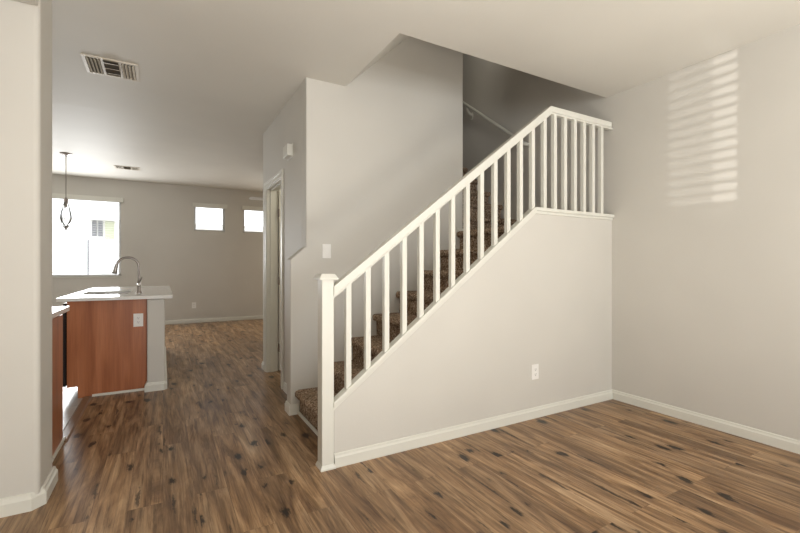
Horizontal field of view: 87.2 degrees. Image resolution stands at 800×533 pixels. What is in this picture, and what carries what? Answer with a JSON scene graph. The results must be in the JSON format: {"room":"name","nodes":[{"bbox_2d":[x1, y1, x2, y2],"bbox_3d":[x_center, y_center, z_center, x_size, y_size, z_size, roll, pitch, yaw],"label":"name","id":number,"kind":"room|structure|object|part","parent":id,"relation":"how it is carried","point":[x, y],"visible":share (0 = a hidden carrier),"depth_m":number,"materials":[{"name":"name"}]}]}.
{"room":"empty living room","nodes":[
{"label":"empty living room","id":0,"kind":"room"},
{"bbox_2d":[0,0,51,498],"bbox_3d":[-2.976,-0.175,1.579,2.568,2.740,0.295,0,0,-29],"label":"wall","id":1,"kind":"structure","parent":0,"point":[25,28],"depth_m":2.05,"materials":[{"name":"beige paint"}]},
{"bbox_2d":[0,466,57,517],"bbox_3d":[-2.909,1.153,1.604,2.469,0.083,0.316,0,0,-29],"label":"baseboard","id":2,"kind":"structure","parent":1,"relation":"attached to","point":[18,504],"depth_m":2.05,"materials":[{"name":"beige paint"}]},
{"bbox_2d":[147,298,164,382],"bbox_3d":[-2.858,0.754,4.946,0.149,0.882,2.075,0,0,-29],"label":"wall","id":3,"kind":"structure","parent":0,"point":[155,307],"depth_m":4.04,"materials":[{"name":"beige paint"}]},
{"bbox_2d":[144,347,166,391],"bbox_3d":[-2.853,1.153,4.938,0.189,0.083,2.095,0,0,-29],"label":"baseboard","id":4,"kind":"structure","parent":3,"relation":"attached to","point":[160,385],"depth_m":4.04,"materials":[{"name":"beige paint"}]},
{"bbox_2d":[52,174,262,319],"bbox_3d":[-4.229,-0.330,9.021,9.700,3.050,0.130,0,0,-29],"label":"wall","id":5,"kind":"structure","parent":0,"point":[221,272],"depth_m":8.76,"materials":[{"name":"beige paint"}]},
{"bbox_2d":[52,276,121,277],"bbox_3d":[-6.154,0.205,7.883,1.570,0.020,0.080,0,0,-29],"label":"sill","id":6,"kind":"structure","parent":5,"relation":"attached to","point":[88,276],"depth_m":7.99,"materials":[{"name":"beige paint"}]},
{"bbox_2d":[194,207,223,231],"bbox_3d":[-4.130,-1.025,9.100,0.600,0.540,0.050,0,0,-29],"label":"window","id":7,"kind":"structure","parent":5,"relation":"in","point":[195,229],"depth_m":9.01,"materials":[{"name":"plastic"}]},
{"bbox_2d":[192,202,226,231],"bbox_3d":[-4.083,-1.050,9.027,0.680,0.579,0.107,0,0,-29],"label":"window blind","id":8,"kind":"object","parent":7,"relation":"attached to","point":[202,205],"visible":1,"depth_m":8.99,"materials":[{"name":"beige paint"}]},
{"bbox_2d":[165,315,262,324],"bbox_3d":[-2.583,1.153,9.867,5.800,0.083,0.014,0,0,-29],"label":"baseboard","id":9,"kind":"structure","parent":5,"relation":"attached to","point":[183,321],"depth_m":9.04,"materials":[{"name":"beige paint"}]},
{"bbox_2d":[243,210,262,232],"bbox_3d":[-3.272,-1.025,9.584,0.600,0.540,0.050,0,0,-29],"label":"window","id":10,"kind":"structure","parent":5,"relation":"in","point":[243,210],"depth_m":9.43,"materials":[{"name":"plastic"}]},
{"bbox_2d":[242,206,262,232],"bbox_3d":[-3.225,-1.050,9.511,0.680,0.579,0.107,0,0,-29],"label":"window blind","id":11,"kind":"object","parent":10,"relation":"attached to","point":[250,208],"visible":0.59,"depth_m":9.45,"materials":[{"name":"beige paint"}]},
{"bbox_2d":[263,84,301,383],"bbox_3d":[-0.119,-0.305,4.847,2.517,3.000,1.580,0,0,-29],"label":"wall","id":12,"kind":"structure","parent":0,"point":[286,128],"depth_m":3.95,"materials":[{"name":"beige paint"}]},
{"bbox_2d":[264,169,283,388],"bbox_3d":[-1.288,0.124,4.463,0.140,2.141,0.832,0,0,-29],"label":"door","id":13,"kind":"structure","parent":12,"relation":"in","point":[271,187],"depth_m":4.74,"materials":[{"name":"beige paint"}]},
{"bbox_2d":[278,191,280,369],"bbox_3d":[-1.082,0.162,4.950,0.700,2.043,0.050,0,0,-29],"label":"hall door","id":14,"kind":"structure","parent":13,"relation":"attached to","point":[279,192],"depth_m":4.78,"materials":[{"name":"beige paint"}]},
{"bbox_2d":[262,361,298,415],"bbox_3d":[-1.228,1.153,4.252,0.579,0.083,1.879,0,0,-9],"label":"baseboard","id":15,"kind":"structure","parent":12,"relation":"attached to","point":[293,409],"depth_m":3.39,"materials":[{"name":"beige paint"}]},
{"bbox_2d":[283,143,292,160],"bbox_3d":[-1.026,-1.048,3.841,0.052,0.119,0.176,0,0,-29],"label":"door chime","id":16,"kind":"object","parent":12,"relation":"attached to","point":[288,148],"visible":1,"depth_m":3.78,"materials":[{"name":"beige paint"}]},
{"bbox_2d":[287,36,462,410],"bbox_3d":[-0.152,-1.555,3.853,1.738,5.500,0.120,0,0,-29],"label":"wall","id":17,"kind":"structure","parent":0,"point":[379,148],"depth_m":3.73,"materials":[{"name":"beige paint"}]},
{"bbox_2d":[298,411,317,435],"bbox_3d":[-0.597,1.181,2.993,0.012,0.028,0.940,0,0,-29],"label":"trim","id":18,"kind":"structure","parent":17,"relation":"attached to","point":[303,418],"depth_m":3.13,"materials":[{"name":"beige paint"}]},
{"bbox_2d":[322,244,330,257],"bbox_3d":[-0.614,-0.127,3.517,0.074,0.118,0.010,0,0,-29],"label":"light switch","id":19,"kind":"object","parent":17,"relation":"attached to","point":[326,248],"visible":1,"depth_m":3.51,"materials":[{"name":"white plastic"}]},
{"bbox_2d":[346,33,408,85],"bbox_3d":[1.085,-2.995,3.939,3.073,2.900,0.945,0,0,-29],"label":"ceiling","id":20,"kind":"structure","parent":0,"point":[399,38],"depth_m":3.41,"materials":[{"name":"paint"}]},
{"bbox_2d":[0,319,799,532],"bbox_3d":[-1.037,1.255,3.365,9.700,0.120,13.120,0,0,-29],"label":"floor","id":21,"kind":"structure","parent":0,"point":[218,449],"depth_m":2.43,"materials":[{"name":"brown wood"}]},
{"bbox_2d":[52,315,65,462],"bbox_3d":[-2.423,0.755,2.477,0.615,0.880,0.624,0,0,-29],"label":"base cabinet","id":22,"kind":"object","parent":21,"relation":"on","point":[58,439],"visible":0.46,"depth_m":2.73,"materials":[{"name":"brown wood"}]},
{"bbox_2d":[52,306,69,318],"bbox_3d":[-2.429,0.296,2.502,0.628,0.033,0.685,0,0,-29],"label":"countertop","id":23,"kind":"structure","parent":22,"relation":"on","point":[56,311],"depth_m":2.72,"materials":[{"name":"white stone"}]},
{"bbox_2d":[63,396,91,441],"bbox_3d":[-2.572,1.190,3.337,0.070,0.009,1.140,0,0,-29],"label":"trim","id":24,"kind":"structure","parent":21,"relation":"on","point":[72,423],"depth_m":3.29,"materials":[{"name":"wood"}]},
{"bbox_2d":[67,293,146,397],"bbox_3d":[-3.203,0.752,4.754,0.635,0.885,1.971,0,0,-29],"label":"base cabinet","id":25,"kind":"object","parent":21,"relation":"on","point":[107,355],"visible":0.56,"depth_m":3.90,"materials":[{"name":"brown wood"}]},
{"bbox_2d":[61,302,66,386],"bbox_3d":[-2.921,0.715,4.193,0.647,0.760,0.645,0,0,-29],"label":"dishwasher","id":26,"kind":"object","parent":25,"relation":"in","point":[64,304],"visible":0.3,"depth_m":3.78,"materials":[{"name":"metal"}]},
{"bbox_3d":[-3.172,0.710,4.052,0.023,0.750,0.645,0,0,-29],"label":"door","id":27,"kind":"part","parent":26,"relation":"part of","materials":[{"name":"metal"}]},
{"bbox_2d":[56,286,172,301],"bbox_3d":[-3.139,0.295,4.825,0.890,0.030,2.210,0,0,-29],"label":"countertop","id":28,"kind":"structure","parent":25,"relation":"on","point":[148,292],"depth_m":4.16,"materials":[{"name":"white stone"}]},
{"bbox_2d":[88,293,127,294],"bbox_3d":[-3.115,0.403,4.472,0.434,0.184,0.734,0,0,-29],"label":"sink","id":29,"kind":"object","parent":28,"relation":"in","point":[112,293],"visible":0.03,"depth_m":4.77,"materials":[{"name":"metal"}]},
{"bbox_2d":[112,256,141,292],"bbox_3d":[-2.807,0.088,4.323,0.270,0.383,0.092,0,0,-29],"label":"kitchen faucet","id":30,"kind":"object","parent":28,"relation":"on","point":[115,269],"visible":0.98,"depth_m":4.35,"materials":[{"name":"silver metal"}]},
{"bbox_3d":[-2.811,0.031,4.339,0.219,0.268,0.024,0,0,-29],"label":"spout","id":31,"kind":"part","parent":30,"relation":"part of","materials":[{"name":"silver metal"}]},
{"bbox_2d":[133,313,142,326],"bbox_3d":[-2.507,0.515,4.023,0.080,0.125,0.009,0,0,-29],"label":"power outlet","id":32,"kind":"object","parent":25,"relation":"attached to","point":[137,318],"visible":1,"depth_m":4.02,"materials":[{"name":"white plastic"}]},
{"bbox_2d":[295,168,516,430],"bbox_3d":[-0.358,-0.350,5.172,2.616,3.090,4.554,0,0,-29],"label":"carpeted staircase","id":33,"kind":"structure","parent":21,"relation":"on","point":[308,398],"depth_m":3.61,"materials":[{"name":"brown carpet"}]},
{"bbox_2d":[15,0,799,191],"bbox_3d":[-1.005,-1.580,3.308,9.700,0.650,12.990,0,0,-29],"label":"ceiling","id":34,"kind":"structure","parent":0,"point":[214,75],"depth_m":3.02,"materials":[{"name":"paint"}]},
{"bbox_2d":[60,152,71,229],"bbox_3d":[-4.790,-1.066,6.023,0.144,1.112,0.144,0,0,-29],"label":"pendant lamp","id":35,"kind":"object","parent":34,"relation":"hanging from","point":[66,154],"visible":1,"depth_m":6.02,"materials":[{"name":"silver metal"}]},
{"bbox_3d":[-4.790,-1.263,6.023,0.010,0.637,0.010,0,0,-7],"label":"rod","id":36,"kind":"part","parent":35,"relation":"part of","materials":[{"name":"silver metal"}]},
{"bbox_2d":[63,197,68,207],"bbox_3d":[-4.790,-0.910,6.023,0.060,0.150,0.060,0,0,-29],"label":"socket","id":37,"kind":"object","parent":35,"relation":"attached to","point":[65,200],"depth_m":6.01,"materials":[{"name":"silver metal"}]},
{"bbox_3d":[-4.790,-0.752,6.023,0.136,0.345,0.136,0,0,-29],"label":"lamp shade","id":38,"kind":"part","parent":35,"relation":"part of","materials":[{"name":"clear glass"}]},
{"bbox_2d":[80,53,139,81],"bbox_3d":[-2.244,-1.535,3.275,0.355,0.031,0.330,0,0,-29],"label":"ceiling vent","id":39,"kind":"object","parent":34,"relation":"in","point":[93,64],"visible":1,"depth_m":3.26,"materials":[{"name":"metal"}]},
{"bbox_2d":[113,165,139,170],"bbox_3d":[-4.547,-1.633,6.999,0.360,0.024,0.260,0,2,-29],"label":"ceiling vent","id":40,"kind":"object","parent":34,"relation":"in","point":[115,166],"visible":1,"depth_m":6.97,"materials":[{"name":"metal"}]},
{"bbox_2d":[249,197,262,199],"bbox_3d":[-2.087,-1.378,7.769,1.349,0.500,1.388,0,0,-29],"label":"ceiling fan","id":41,"kind":"object","parent":34,"relation":"hanging from","point":[251,198],"visible":0.09,"depth_m":7.47,"materials":[{"name":"silver metal"}]},
{"bbox_2d":[334,214,611,452],"bbox_3d":[0.755,0.378,3.160,2.653,1.635,0.033,0,0,-29],"label":"wall","id":42,"kind":"structure","parent":0,"point":[544,298],"depth_m":3.17,"materials":[{"name":"beige paint"}]},
{"bbox_2d":[313,106,612,471],"bbox_3d":[0.705,-0.048,3.149,2.751,2.486,0.124,0,0,-29],"label":"balustrade","id":43,"kind":"object","parent":42,"relation":"on","point":[328,290],"visible":0.91,"depth_m":2.89,"materials":[{"name":"beige paint"}]},
{"bbox_3d":[-0.442,0.632,2.502,0.074,1.125,0.082,0,0,-29],"label":"newel post","id":44,"kind":"part","parent":43,"relation":"part of","materials":[{"name":"beige paint"}]},
{"bbox_3d":[-0.442,1.181,2.502,0.092,0.028,0.100,0,0,-29],"label":"post","id":45,"kind":"part","parent":43,"relation":"part of","materials":[{"name":"beige paint"}]},
{"bbox_3d":[0.756,-0.550,3.151,2.660,1.483,0.059,0,0,-29],"label":"handrail","id":46,"kind":"part","parent":43,"relation":"part of","materials":[{"name":"beige paint"}]},
{"bbox_2d":[334,389,612,467],"bbox_3d":[0.766,1.153,3.140,2.652,0.083,0.014,0,0,-29],"label":"baseboard","id":47,"kind":"structure","parent":42,"relation":"attached to","point":[365,453],"depth_m":2.94,"materials":[{"name":"beige paint"}]},
{"bbox_2d":[333,207,613,409],"bbox_3d":[0.756,0.196,3.150,2.661,1.323,0.061,0,0,-29],"label":"cap","id":48,"kind":"object","parent":42,"relation":"attached to","point":[447,293],"visible":0.84,"depth_m":2.90,"materials":[{"name":"beige paint"}]},
{"bbox_2d":[532,364,538,379],"bbox_3d":[1.067,0.833,3.312,0.074,0.118,0.009,0,0,-29],"label":"power outlet","id":49,"kind":"object","parent":42,"relation":"attached to","point":[535,368],"visible":1,"depth_m":3.31,"materials":[{"name":"white plastic"}]},
{"bbox_2d":[463,24,799,440],"bbox_3d":[1.884,-1.555,3.980,0.120,5.500,11.320,0,0,-29],"label":"wall","id":50,"kind":"structure","parent":0,"point":[701,160],"depth_m":3.21,"materials":[{"name":"beige paint"}]},
{"bbox_2d":[463,101,528,146],"bbox_3d":[0.845,-2.164,5.599,0.103,1.794,2.303,0,0,-29],"label":"wall handrail","id":51,"kind":"object","parent":50,"relation":"attached to","point":[465,104],"visible":0.38,"depth_m":5.12,"materials":[{"name":"beige paint"}]},
{"bbox_2d":[612,389,799,453],"bbox_3d":[3.230,1.153,1.458,0.014,0.083,5.365,0,0,-29],"label":"baseboard","id":52,"kind":"structure","parent":50,"relation":"attached to","point":[782,442],"depth_m":3.08,"materials":[{"name":"beige paint"}]},
{"label":"outside","id":53,"kind":"structure","parent":0,"visible":0},
{"bbox_3d":[-17.213,1.370,30.504,80.000,0.250,49.950,0,0,-29],"label":"ground","id":54,"kind":"structure","parent":53,"visible":0},
{"bbox_2d":[87,240,88,273],"bbox_3d":[-9.143,0.235,12.317,0.040,2.020,0.040,0,0,-29],"label":"post","id":55,"kind":"object","parent":54,"relation":"on","point":[87,240],"visible":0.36,"depth_m":12.30,"materials":[{"name":"white"}]},
{"bbox_2d":[52,198,262,276],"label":"window","id":56,"kind":"structure","parent":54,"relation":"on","point":[210,214],"depth_m":13.03,"materials":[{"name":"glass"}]},
{"bbox_2d":[52,193,123,276],"bbox_3d":[-6.139,-0.576,7.867,1.610,1.529,0.107,0,0,-29],"label":"window blind","id":57,"kind":"object","parent":56,"relation":"attached to","point":[54,195],"visible":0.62,"depth_m":7.98,"materials":[{"name":"beige paint"}]},
{"bbox_3d":[-6.158,0.181,7.891,1.518,0.016,0.048,0,0,-29],"label":"rail","id":58,"kind":"part","parent":57,"relation":"part of","materials":[{"name":"white plastic"}]},
{"bbox_2d":[92,221,95,235],"bbox_3d":[-9.466,-1.165,13.001,0.110,0.480,0.050,0,0,-29],"label":"shutter","id":59,"kind":"object","parent":56,"relation":"hanging from","point":[93,222],"depth_m":12.98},
{"bbox_2d":[98,221,102,236],"bbox_3d":[-9.327,-1.165,13.080,0.110,0.480,0.050,0,0,-29],"label":"shutter","id":60,"kind":"object","parent":56,"relation":"hanging from","point":[100,227],"depth_m":13.06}
]}

